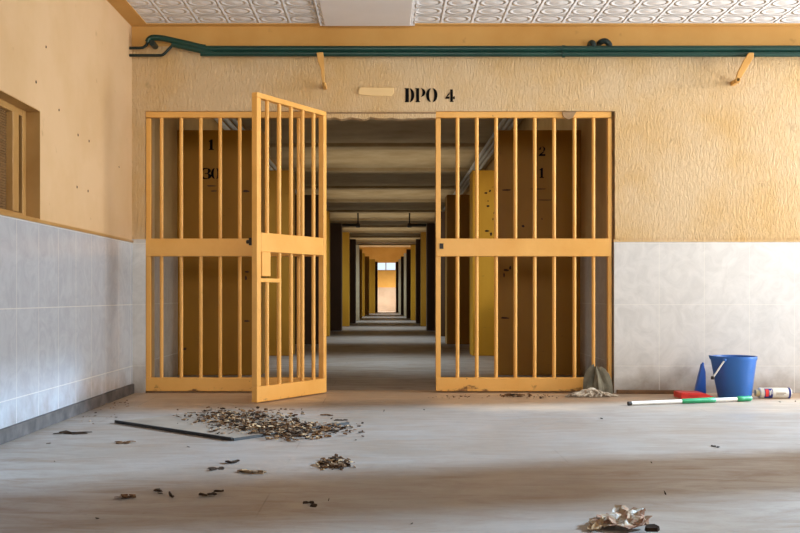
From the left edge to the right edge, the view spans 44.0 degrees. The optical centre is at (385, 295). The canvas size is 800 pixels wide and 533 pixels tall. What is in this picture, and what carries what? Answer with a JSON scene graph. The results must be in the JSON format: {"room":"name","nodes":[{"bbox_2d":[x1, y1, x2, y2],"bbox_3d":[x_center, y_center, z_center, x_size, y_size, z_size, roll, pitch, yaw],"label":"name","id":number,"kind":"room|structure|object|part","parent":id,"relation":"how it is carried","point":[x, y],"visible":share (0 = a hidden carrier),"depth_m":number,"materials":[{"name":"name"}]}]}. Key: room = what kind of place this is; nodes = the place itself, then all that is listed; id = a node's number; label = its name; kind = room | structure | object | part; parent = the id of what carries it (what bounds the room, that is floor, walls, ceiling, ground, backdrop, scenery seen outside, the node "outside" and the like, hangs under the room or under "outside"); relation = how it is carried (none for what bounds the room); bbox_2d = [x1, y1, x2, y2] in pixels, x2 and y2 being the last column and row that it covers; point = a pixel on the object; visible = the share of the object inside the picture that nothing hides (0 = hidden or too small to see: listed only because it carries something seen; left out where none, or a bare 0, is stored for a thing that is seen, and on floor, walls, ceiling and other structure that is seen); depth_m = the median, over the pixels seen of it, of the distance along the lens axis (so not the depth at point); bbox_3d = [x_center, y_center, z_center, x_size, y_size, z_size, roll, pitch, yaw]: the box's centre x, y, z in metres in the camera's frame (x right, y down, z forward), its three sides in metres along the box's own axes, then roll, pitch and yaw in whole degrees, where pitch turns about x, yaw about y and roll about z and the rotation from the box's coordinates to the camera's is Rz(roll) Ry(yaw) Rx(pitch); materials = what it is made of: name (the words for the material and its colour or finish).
{"room":"prison interior","nodes":[
{"label":"prison interior","id":0,"kind":"room"},
{"bbox_2d":[0,0,296,428],"bbox_3d":[-1.964,-0.777,22.000,0.208,2.980,48.000,0,0,0],"label":"wall","id":1,"kind":"structure","parent":0,"point":[69,61],"depth_m":5.95,"materials":[{"name":"beige paint"}]},
{"bbox_2d":[0,90,39,219],"bbox_3d":[-1.960,-0.706,4.223,0.186,0.587,2.245,0,0,0],"label":"window","id":2,"kind":"structure","parent":1,"relation":"in","point":[19,121],"depth_m":5.21,"materials":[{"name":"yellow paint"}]},
{"bbox_2d":[0,108,6,209],"bbox_3d":[-1.973,-0.701,4.115,0.016,0.521,2.030,0,0,0],"label":"blind","id":3,"kind":"object","parent":2,"relation":"attached to","point":[3,111],"depth_m":5.09,"materials":[{"name":"brown wood"}]},
{"bbox_3d":[-1.963,-0.701,5.173,0.060,0.517,0.085,0,0,0],"label":"sash","id":4,"kind":"part","parent":2,"relation":"part of","materials":[{"name":"brown paint"}]},
{"bbox_3d":[-1.972,-0.706,4.221,0.062,0.587,2.241,0,0,0],"label":"frame","id":5,"kind":"part","parent":2,"relation":"part of","materials":[{"name":"brown paint"}]},
{"bbox_2d":[0,211,133,242],"bbox_3d":[-1.861,-0.401,2.636,0.014,0.017,9.272,0,0,0],"label":"trim","id":6,"kind":"structure","parent":1,"relation":"attached to","point":[1,212],"depth_m":5.64,"materials":[{"name":"brown paint"}]},
{"bbox_2d":[0,384,133,444],"bbox_3d":[-1.851,0.677,2.625,0.018,0.072,9.250,0,0,0],"label":"baseboard","id":7,"kind":"structure","parent":1,"relation":"attached to","point":[15,431],"depth_m":5.59,"materials":[{"name":"grey tile"}]},
{"bbox_2d":[213,118,229,129],"bbox_3d":[-1.857,-1.947,26.790,0.055,0.055,38.418,0,0,0],"label":"conduit","id":8,"kind":"object","parent":1,"relation":"attached to","point":[224,126],"visible":0.02,"depth_m":11.23,"materials":[{"name":"metal"}]},
{"bbox_2d":[222,118,295,194],"bbox_3d":[-1.857,-2.047,26.790,0.055,0.055,38.418,0,0,0],"label":"conduit","id":9,"kind":"object","parent":1,"relation":"attached to","point":[228,122],"visible":0.02,"depth_m":11.74,"materials":[{"name":"metal"}]},
{"bbox_2d":[229,118,296,193],"bbox_3d":[-1.857,-2.147,26.790,0.055,0.055,38.418,0,0,0],"label":"conduit","id":10,"kind":"object","parent":1,"relation":"attached to","point":[233,120],"visible":0.02,"depth_m":12.77,"materials":[{"name":"paint"}]},
{"bbox_2d":[107,0,799,25],"bbox_3d":[1.166,-1.982,2.634,6.068,0.006,9.268,0,0,0],"label":"trim","id":11,"kind":"structure","parent":1,"relation":"attached to","point":[123,7],"depth_m":7.22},
{"bbox_2d":[177,130,266,374],"bbox_3d":[-1.502,-0.392,9.139,0.765,2.210,0.422,0,0,0],"label":"wall","id":12,"kind":"structure","parent":0,"point":[190,137],"depth_m":8.93,"materials":[{"name":"brown paint"}]},
{"bbox_2d":[203,168,217,178],"bbox_3d":[-1.573,-1.105,8.928,0.155,0.100,0.002,0,0,0],"label":"stencil number","id":13,"kind":"object","parent":12,"relation":"attached to","point":[209,170],"visible":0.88,"depth_m":8.93,"materials":[{"name":"black paint"}]},
{"bbox_2d":[209,139,213,149],"bbox_3d":[-1.575,-1.364,8.928,0.046,0.095,0.002,0,0,0],"label":"stencil number","id":14,"kind":"object","parent":12,"relation":"attached to","point":[211,140],"visible":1,"depth_m":8.93,"materials":[{"name":"black paint"}]},
{"bbox_2d":[267,170,294,355],"bbox_3d":[-1.502,-0.392,11.990,0.765,2.210,0.420,0,0,0],"label":"wall","id":15,"kind":"structure","parent":0,"point":[272,173],"depth_m":11.78,"materials":[{"name":"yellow paint"}]},
{"bbox_2d":[295,195,318,343],"bbox_3d":[-1.438,-0.392,14.840,0.895,2.210,0.420,0,0,0],"label":"wall","id":16,"kind":"structure","parent":0,"point":[307,198],"depth_m":14.63,"materials":[{"name":"brown paint"}]},
{"bbox_2d":[326,211,329,335],"bbox_3d":[-1.448,-0.392,17.690,0.875,2.210,0.420,0,0,0],"label":"wall","id":17,"kind":"structure","parent":0,"point":[327,212],"depth_m":17.48,"materials":[{"name":"yellow paint"}]},
{"bbox_2d":[330,223,341,330],"bbox_3d":[-1.400,-0.392,20.540,0.970,2.210,0.420,0,0,0],"label":"wall","id":18,"kind":"structure","parent":0,"point":[335,228],"depth_m":20.33,"materials":[{"name":"brown paint"}]},
{"bbox_2d":[342,232,349,325],"bbox_3d":[-1.374,-0.392,23.390,1.022,2.210,0.420,0,0,0],"label":"wall","id":19,"kind":"structure","parent":0,"point":[345,235],"depth_m":23.18,"materials":[{"name":"yellow paint"}]},
{"bbox_2d":[350,239,355,322],"bbox_3d":[-1.343,-0.392,26.240,1.085,2.210,0.420,0,0,0],"label":"wall","id":20,"kind":"structure","parent":0,"point":[352,241],"depth_m":26.03,"materials":[{"name":"brown paint"}]},
{"bbox_2d":[356,245,358,319],"bbox_3d":[-1.335,-0.392,29.090,1.100,2.210,0.420,0,0,0],"label":"wall","id":21,"kind":"structure","parent":0,"point":[357,246],"depth_m":28.88,"materials":[{"name":"beige paint"}]},
{"bbox_2d":[359,249,361,317],"bbox_3d":[-1.327,-0.392,31.940,1.115,2.210,0.420,0,0,0],"label":"wall","id":22,"kind":"structure","parent":0,"point":[360,250],"depth_m":31.73,"materials":[{"name":"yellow paint"}]},
{"bbox_2d":[362,253,364,315],"bbox_3d":[-1.317,-0.392,34.790,1.135,2.210,0.420,0,0,0],"label":"wall","id":23,"kind":"structure","parent":0,"point":[363,254],"depth_m":34.58,"materials":[{"name":"yellow paint"}]},
{"bbox_2d":[242,118,523,246],"bbox_3d":[-0.062,-2.342,26.790,3.945,0.150,38.420,0,0,0],"label":"ceiling","id":24,"kind":"structure","parent":0,"point":[371,130],"depth_m":16.56,"materials":[{"name":"beige paint"}]},
{"bbox_2d":[342,213,359,227],"bbox_3d":[-0.961,-2.068,27.000,0.534,0.397,0.136,0,0,0],"label":"hanging lamp","id":25,"kind":"object","parent":24,"relation":"hanging from","point":[357,224],"visible":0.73,"depth_m":26.94,"materials":[{"name":"metal"}]},
{"bbox_2d":[269,143,491,245],"bbox_3d":[-0.062,-2.242,26.240,3.645,0.050,34.500,0,0,0],"label":"ceiling beam","id":26,"kind":"structure","parent":24,"relation":"attached to","point":[272,146],"depth_m":20.39,"materials":[{"name":"beige concrete"}]},
{"bbox_2d":[434,118,507,222],"bbox_3d":[1.470,-2.188,26.790,0.055,0.055,38.418,0,0,0],"label":"conduit","id":27,"kind":"object","parent":26,"relation":"attached to","point":[503,120],"visible":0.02,"depth_m":14.92,"materials":[{"name":"paint"}]},
{"bbox_2d":[459,118,512,193],"bbox_3d":[1.540,-2.188,26.790,0.055,0.055,38.418,0,0,0],"label":"conduit","id":28,"kind":"object","parent":26,"relation":"attached to","point":[509,120],"visible":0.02,"depth_m":14.97,"materials":[{"name":"metal"}]},
{"bbox_2d":[459,118,518,194],"bbox_3d":[1.610,-2.188,26.790,0.055,0.055,38.418,0,0,0],"label":"conduit","id":29,"kind":"object","parent":26,"relation":"attached to","point":[510,126],"visible":0.02,"depth_m":15.75,"materials":[{"name":"metal"}]},
{"bbox_2d":[407,213,425,227],"bbox_3d":[0.858,-2.068,27.000,0.574,0.397,0.136,0,0,0],"label":"hanging lamp","id":30,"kind":"object","parent":24,"relation":"hanging from","point":[409,225],"visible":0.7,"depth_m":26.94,"materials":[{"name":"metal"}]},
{"bbox_2d":[365,256,403,314],"bbox_3d":[-0.062,-0.392,37.640,3.645,2.210,0.420,0,0,0],"label":"wall","id":31,"kind":"structure","parent":0,"point":[366,257],"depth_m":37.43,"materials":[{"name":"black paint"}]},
{"bbox_2d":[359,247,410,310],"bbox_3d":[-0.062,-0.777,46.090,3.645,2.980,0.220,0,0,0],"label":"wall","id":32,"kind":"structure","parent":0,"point":[386,278],"depth_m":46.00,"materials":[{"name":"orange paint"}]},
{"bbox_2d":[369,259,400,313],"bbox_3d":[-0.062,-0.392,40.490,3.645,2.210,0.420,0,0,0],"label":"wall","id":33,"kind":"structure","parent":0,"point":[371,261],"depth_m":40.28,"materials":[{"name":"yellow paint"}]},
{"bbox_2d":[375,262,397,311],"bbox_3d":[-0.062,-0.392,43.340,3.645,2.210,0.420,0,0,0],"label":"wall","id":34,"kind":"structure","parent":0,"point":[376,263],"depth_m":43.13,"materials":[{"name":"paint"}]},
{"bbox_2d":[0,311,799,532],"bbox_3d":[0.000,0.788,22.150,9.000,0.150,48.700,0,0,0],"label":"floor","id":35,"kind":"structure","parent":0,"point":[477,463],"depth_m":4.26,"materials":[{"name":"concrete"}]},
{"bbox_2d":[53,430,88,434],"bbox_3d":[-1.620,0.708,5.124,0.191,0.018,0.064,0,0,0],"label":"flake","id":36,"kind":"object","parent":35,"relation":"on","point":[65,431],"visible":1,"depth_m":5.12,"materials":[{"name":"grey paint"}]},
{"bbox_2d":[72,400,138,423],"bbox_3d":[-1.804,0.710,6.116,0.463,0.010,1.224,0,0,0],"label":"grit","id":37,"kind":"object","parent":35,"relation":"on","point":[126,400],"visible":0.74,"depth_m":6.38,"materials":[{"name":"brown gravel"}]},
{"bbox_2d":[115,441,135,443],"bbox_3d":[-1.267,0.710,4.795,0.101,0.017,0.073,0,0,0],"label":"flake","id":38,"kind":"object","parent":35,"relation":"on","point":[117,442],"visible":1,"depth_m":4.78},
{"bbox_2d":[116,494,135,497],"bbox_3d":[-0.924,0.708,3.502,0.076,0.013,0.069,0,0,-17],"label":"flake","id":39,"kind":"object","parent":35,"relation":"on","point":[121,495],"visible":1,"depth_m":3.49,"materials":[{"name":"brown paint"}]},
{"bbox_2d":[198,490,223,495],"bbox_3d":[-0.616,0.705,3.537,0.052,0.016,0.100,0,0,38],"label":"flake","id":40,"kind":"object","parent":35,"relation":"on","point":[200,493],"visible":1,"depth_m":3.52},
{"bbox_2d":[208,467,223,469],"bbox_3d":[-0.707,0.710,4.078,0.073,0.012,0.077,0,0,-38],"label":"flake","id":41,"kind":"object","parent":35,"relation":"on","point":[209,468],"visible":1,"depth_m":4.07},
{"bbox_2d":[115,409,348,440],"bbox_3d":[-0.863,0.704,5.524,1.056,0.015,0.842,0,0,42],"label":"board","id":42,"kind":"object","parent":35,"relation":"on","point":[166,423],"visible":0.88,"depth_m":5.42,"materials":[{"name":"grey wood"}]},
{"bbox_2d":[173,406,364,440],"bbox_3d":[-0.683,0.697,5.537,0.903,0.042,1.523,0,0,-32],"label":"rubble","id":43,"kind":"object","parent":42,"relation":"on","point":[270,426],"visible":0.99,"depth_m":5.34,"materials":[{"name":"stone"}]},
{"bbox_2d":[225,459,239,462],"bbox_3d":[-0.653,0.707,4.232,0.069,0.017,0.048,0,0,-41],"label":"flake","id":44,"kind":"object","parent":35,"relation":"on","point":[237,460],"visible":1,"depth_m":4.22,"materials":[{"name":"black paint"}]},
{"bbox_2d":[237,469,266,473],"bbox_3d":[-0.542,0.706,3.992,0.132,0.017,0.064,0,0,16],"label":"flake","id":45,"kind":"object","parent":35,"relation":"on","point":[242,470],"visible":1,"depth_m":3.97,"materials":[{"name":"beige paint"}]},
{"bbox_2d":[303,501,316,506],"bbox_3d":[-0.258,0.712,3.377,0.040,0.015,0.097,0,0,-18],"label":"flake","id":46,"kind":"object","parent":35,"relation":"on","point":[313,504],"visible":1,"depth_m":3.40,"materials":[{"name":"brown"}]},
{"bbox_2d":[312,454,355,469],"bbox_3d":[-0.216,0.702,4.183,0.184,0.033,0.280,0,0,0],"label":"rubble","id":47,"kind":"object","parent":35,"relation":"on","point":[334,461],"visible":1,"depth_m":4.15,"materials":[{"name":"brown stone"}]},
{"bbox_2d":[428,393,558,398],"bbox_3d":[0.759,0.704,7.018,0.932,0.023,0.288,0,0,0],"label":"grit","id":48,"kind":"object","parent":35,"relation":"on","point":[506,394],"visible":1,"depth_m":7.01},
{"bbox_2d":[565,388,617,396],"bbox_3d":[1.453,0.682,7.001,0.379,0.062,0.130,0,0,-3],"label":"mop","id":49,"kind":"object","parent":35,"relation":"on","point":[589,392],"visible":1,"depth_m":6.97,"materials":[{"name":"white fabric"}]},
{"bbox_2d":[583,364,612,393],"bbox_3d":[1.537,0.603,7.166,0.217,0.217,0.137,0,0,0],"label":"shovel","id":50,"kind":"object","parent":35,"relation":"on","point":[595,377],"visible":0.88,"depth_m":7.17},
{"bbox_2d":[587,504,659,531],"bbox_3d":[0.732,0.682,3.058,0.215,0.056,0.184,0,0,13],"label":"scrap","id":51,"kind":"object","parent":35,"relation":"on","point":[621,515],"visible":1,"depth_m":3.04,"materials":[{"name":"white paper"}]},
{"bbox_2d":[616,390,681,393],"bbox_3d":[1.919,0.699,7.215,0.469,0.027,0.032,0,0,3],"label":"batten","id":52,"kind":"object","parent":35,"relation":"on","point":[617,391],"visible":0.76,"depth_m":7.20,"materials":[{"name":"brown wood"}]},
{"bbox_2d":[627,396,751,405],"bbox_3d":[2.022,0.694,6.571,0.933,0.039,0.039,0,0,-16],"label":"pole","id":53,"kind":"object","parent":35,"relation":"on","point":[738,398],"visible":1,"depth_m":6.57,"materials":[{"name":"white plastic"}]},
{"bbox_2d":[737,396,751,401],"bbox_3d":[2.417,0.693,6.684,0.112,0.038,0.039,0,0,-16],"label":"socket","id":54,"kind":"object","parent":53,"relation":"attached to","point":[739,398],"depth_m":6.67,"materials":[{"name":"green plastic"}]},
{"bbox_2d":[674,391,712,398],"bbox_3d":[2.159,0.691,6.938,0.234,0.040,0.189,0,0,0],"label":"dustpan","id":55,"kind":"object","parent":35,"relation":"on","point":[680,394],"visible":0.85,"depth_m":6.85,"materials":[{"name":"red plastic"}]},
{"bbox_2d":[694,362,705,392],"bbox_3d":[2.272,0.597,7.176,0.088,0.225,0.171,0,0,15],"label":"dustpan","id":56,"kind":"object","parent":35,"relation":"on","point":[700,386],"visible":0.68,"depth_m":7.16,"materials":[{"name":"blue plastic"}]},
{"bbox_2d":[709,355,757,397],"bbox_3d":[2.417,0.564,6.942,0.363,0.298,0.319,0,0,0],"label":"bucket","id":57,"kind":"object","parent":35,"relation":"on","point":[733,375],"visible":0.93,"depth_m":6.84,"materials":[{"name":"blue plastic"}]},
{"bbox_2d":[754,388,791,397],"bbox_3d":[2.695,0.676,6.900,0.242,0.076,0.077,0,0,0],"label":"container","id":58,"kind":"object","parent":35,"relation":"on","point":[760,392],"visible":1,"depth_m":6.87,"materials":[{"name":"white plastic"}]},
{"bbox_2d":[764,389,772,397],"bbox_3d":[2.655,0.676,6.871,0.056,0.066,0.019,0,0,0],"label":"print","id":59,"kind":"object","parent":58,"relation":"attached to","point":[768,393],"depth_m":6.87},
{"bbox_2d":[404,253,405,315],"bbox_3d":[1.195,-0.392,34.790,1.130,2.210,0.420,0,0,0],"label":"wall","id":60,"kind":"structure","parent":0,"point":[404,253],"depth_m":34.58,"materials":[{"name":"beige paint"}]},
{"bbox_2d":[406,249,410,317],"bbox_3d":[1.208,-0.392,31.940,1.103,2.210,0.420,0,0,0],"label":"wall","id":61,"kind":"structure","parent":0,"point":[408,251],"depth_m":31.73,"materials":[{"name":"brown paint"}]},
{"bbox_2d":[411,245,415,319],"bbox_3d":[1.244,-0.392,29.090,1.032,2.210,0.420,0,0,0],"label":"wall","id":62,"kind":"structure","parent":0,"point":[413,247],"depth_m":28.88,"materials":[{"name":"yellow paint"}]},
{"bbox_2d":[416,239,419,322],"bbox_3d":[1.275,-0.392,26.240,0.970,2.210,0.420,0,0,0],"label":"wall","id":63,"kind":"structure","parent":0,"point":[417,240],"depth_m":26.03,"materials":[{"name":"brown paint"}]},
{"bbox_2d":[420,232,425,325],"bbox_3d":[1.290,-0.392,23.390,0.940,2.210,0.420,0,0,0],"label":"wall","id":64,"kind":"structure","parent":0,"point":[422,234],"depth_m":23.18,"materials":[{"name":"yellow paint"}]},
{"bbox_2d":[426,223,434,330],"bbox_3d":[1.301,-0.392,20.540,0.918,2.210,0.420,0,0,0],"label":"wall","id":65,"kind":"structure","parent":0,"point":[430,227],"depth_m":20.33,"materials":[{"name":"brown paint"}]},
{"bbox_2d":[441,211,444,335],"bbox_3d":[1.323,-0.392,17.690,0.875,2.210,0.420,0,0,0],"label":"wall","id":66,"kind":"structure","parent":0,"point":[442,212],"depth_m":17.48,"materials":[{"name":"brown paint"}]},
{"bbox_2d":[445,195,469,343],"bbox_3d":[1.330,-0.392,14.840,0.860,2.210,0.420,0,0,0],"label":"wall","id":67,"kind":"structure","parent":0,"point":[450,200],"depth_m":14.63,"materials":[{"name":"brown paint"}]},
{"bbox_2d":[127,0,799,22],"bbox_3d":[1.166,-2.060,2.540,6.468,0.150,9.480,0,0,0],"label":"ceiling","id":68,"kind":"structure","parent":0,"point":[150,11],"depth_m":6.88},
{"bbox_2d":[314,0,417,25],"bbox_3d":[-0.135,-1.969,6.848,0.690,0.028,0.695,0,0,0],"label":"ceiling panel","id":69,"kind":"object","parent":68,"relation":"attached to","point":[329,12],"visible":1,"depth_m":6.83,"materials":[{"name":"white plastic"}]},
{"bbox_2d":[132,46,799,392],"bbox_3d":[1.166,-0.836,7.426,6.468,3.098,0.308,0,0,0],"label":"wall","id":70,"kind":"structure","parent":0,"point":[696,154],"depth_m":7.28,"materials":[{"name":"paint"}]},
{"bbox_2d":[146,112,318,390],"bbox_3d":[-1.109,-0.329,7.311,1.320,2.060,0.061,0,0,0],"label":"gate","id":71,"kind":"object","parent":70,"relation":"attached to","point":[161,247],"visible":0.68,"depth_m":7.29,"materials":[{"name":"metal"}]},
{"bbox_3d":[-1.109,-1.337,7.314,1.320,0.044,0.045,0,0,0],"label":"rail","id":72,"kind":"part","parent":71,"relation":"part of","materials":[{"name":"metal"}]},
{"bbox_3d":[-1.109,-0.357,7.311,1.320,0.131,0.061,0,0,0],"label":"rail","id":73,"kind":"part","parent":71,"relation":"part of","materials":[{"name":"metal"}]},
{"bbox_3d":[-1.109,0.651,7.312,1.320,0.100,0.049,0,0,0],"label":"rail","id":74,"kind":"part","parent":71,"relation":"part of","materials":[{"name":"metal"}]},
{"bbox_2d":[246,92,325,402],"bbox_3d":[-0.679,-0.322,6.922,0.105,2.054,0.832,0,0,31],"label":"gate","id":75,"kind":"object","parent":70,"relation":"attached to","point":[263,245],"visible":1,"depth_m":6.78,"materials":[{"name":"metal"}]},
{"bbox_3d":[-0.791,-0.105,6.690,0.036,0.027,0.228,0,0,31],"label":"short rail","id":76,"kind":"part","parent":75,"relation":"part of","materials":[{"name":"metal"}]},
{"bbox_3d":[-0.663,-1.332,6.905,0.045,0.034,0.820,0,0,31],"label":"rail","id":77,"kind":"part","parent":75,"relation":"part of","materials":[{"name":"metal"}]},
{"bbox_3d":[-0.663,0.653,6.905,0.045,0.104,0.820,0,0,31],"label":"rail","id":78,"kind":"part","parent":75,"relation":"part of","materials":[{"name":"metal"}]},
{"bbox_3d":[-0.661,-0.359,6.907,0.045,0.128,0.735,0,0,31],"label":"rail","id":79,"kind":"part","parent":75,"relation":"part of","materials":[{"name":"metal"}]},
{"bbox_2d":[317,52,326,89],"bbox_3d":[-0.468,-1.639,7.215,0.068,0.245,0.131,0,0,0],"label":"bracket","id":80,"kind":"object","parent":70,"relation":"attached to","point":[320,56],"visible":1,"depth_m":7.15,"materials":[{"name":"metal"}]},
{"bbox_2d":[358,87,393,95],"bbox_3d":[-0.073,-1.500,7.277,0.264,0.066,0.014,0,0,0],"label":"name plate","id":81,"kind":"object","parent":70,"relation":"attached to","point":[368,91],"visible":1,"depth_m":7.27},
{"bbox_2d":[326,111,435,120],"bbox_3d":[-0.037,-1.331,7.329,0.809,0.059,0.090,0,0,0],"label":"trim","id":82,"kind":"structure","parent":70,"relation":"attached to","point":[329,116],"depth_m":7.29,"materials":[{"name":"paint"}]},
{"bbox_2d":[326,112,435,112],"bbox_3d":[-0.037,-1.346,7.281,0.809,0.006,0.010,0,0,0],"label":"trim","id":83,"kind":"structure","parent":70,"relation":"attached to","point":[326,112],"depth_m":7.28,"materials":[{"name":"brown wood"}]},
{"bbox_2d":[405,88,454,101],"bbox_3d":[0.322,-1.477,7.278,0.368,0.103,0.002,0,0,0],"label":"sign","id":84,"kind":"object","parent":70,"relation":"attached to","point":[451,97],"visible":1,"depth_m":7.28,"materials":[{"name":"black paint"}]},
{"bbox_2d":[129,42,799,57],"bbox_3d":[1.163,-1.792,7.195,6.054,0.116,0.051,0,0,0],"label":"pipe","id":85,"kind":"object","parent":70,"relation":"attached to","point":[563,54],"visible":1,"depth_m":7.18,"materials":[{"name":"green metal"}]},
{"bbox_2d":[129,35,799,50],"bbox_3d":[1.163,-1.835,7.215,6.054,0.128,0.100,0,0,0],"label":"pipe","id":86,"kind":"object","parent":70,"relation":"attached to","point":[592,45],"visible":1,"depth_m":7.17,"materials":[{"name":"green metal"}]},
{"bbox_2d":[132,26,799,45],"bbox_3d":[1.166,-1.910,7.274,6.068,0.150,0.012,0,0,0],"label":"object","id":87,"kind":"structure","parent":70,"relation":"attached to","point":[207,35],"depth_m":7.27,"materials":[{"name":"paint"}]},
{"bbox_2d":[435,112,611,390],"bbox_3d":[1.015,-0.329,7.308,1.296,2.060,0.066,0,0,0],"label":"gate","id":88,"kind":"object","parent":70,"relation":"attached to","point":[457,247],"visible":0.91,"depth_m":7.30,"materials":[{"name":"metal"}]},
{"bbox_3d":[1.013,-0.357,7.311,1.290,0.131,0.061,0,0,0],"label":"rail","id":89,"kind":"part","parent":88,"relation":"part of","materials":[{"name":"metal"}]},
{"bbox_3d":[1.015,-1.337,7.314,1.294,0.044,0.045,0,0,0],"label":"rail","id":90,"kind":"part","parent":88,"relation":"part of","materials":[{"name":"metal"}]},
{"bbox_3d":[1.015,0.651,7.312,1.294,0.100,0.049,0,0,0],"label":"rail","id":91,"kind":"part","parent":88,"relation":"part of","materials":[{"name":"metal"}]},
{"bbox_2d":[562,111,576,119],"bbox_3d":[1.348,-1.328,7.287,0.105,0.058,0.022,0,0,0],"label":"chunk","id":92,"kind":"object","parent":70,"relation":"attached to","point":[567,115],"visible":1,"depth_m":7.28,"materials":[{"name":"beige paint"}]},
{"bbox_2d":[605,242,613,392],"bbox_3d":[1.680,0.158,7.430,0.008,1.110,0.300,0,0,0],"label":"wall","id":93,"kind":"structure","parent":70,"relation":"attached to","point":[612,377],"depth_m":7.33,"materials":[{"name":"tile"}]},
{"bbox_2d":[613,239,799,241],"bbox_3d":[2.936,-0.406,7.274,2.528,0.018,0.012,0,0,0],"label":"trim","id":94,"kind":"structure","parent":70,"relation":"attached to","point":[614,240],"depth_m":7.27,"materials":[{"name":"paint"}]},
{"bbox_2d":[730,53,753,85],"bbox_3d":[2.591,-1.652,7.215,0.133,0.213,0.131,0,0,0],"label":"bracket","id":95,"kind":"object","parent":70,"relation":"attached to","point":[750,56],"visible":1,"depth_m":7.15,"materials":[{"name":"metal"}]},
{"bbox_2d":[470,170,493,355],"bbox_3d":[1.395,-0.392,11.989,0.730,2.210,0.422,0,0,0],"label":"wall","id":96,"kind":"structure","parent":0,"point":[486,177],"depth_m":11.78,"materials":[{"name":"yellow paint"}]},
{"bbox_2d":[465,118,605,375],"bbox_3d":[1.831,-0.777,26.790,0.158,2.980,38.420,0,0,0],"label":"wall","id":97,"kind":"structure","parent":0,"point":[583,124],"depth_m":8.52,"materials":[{"name":"brown paint"}]},
{"bbox_2d":[498,130,580,374],"bbox_3d":[1.380,-0.392,9.029,0.760,2.210,0.202,0,0,0],"label":"wall","id":98,"kind":"structure","parent":0,"point":[564,138],"depth_m":8.93,"materials":[{"name":"brown paint"}]}
]}

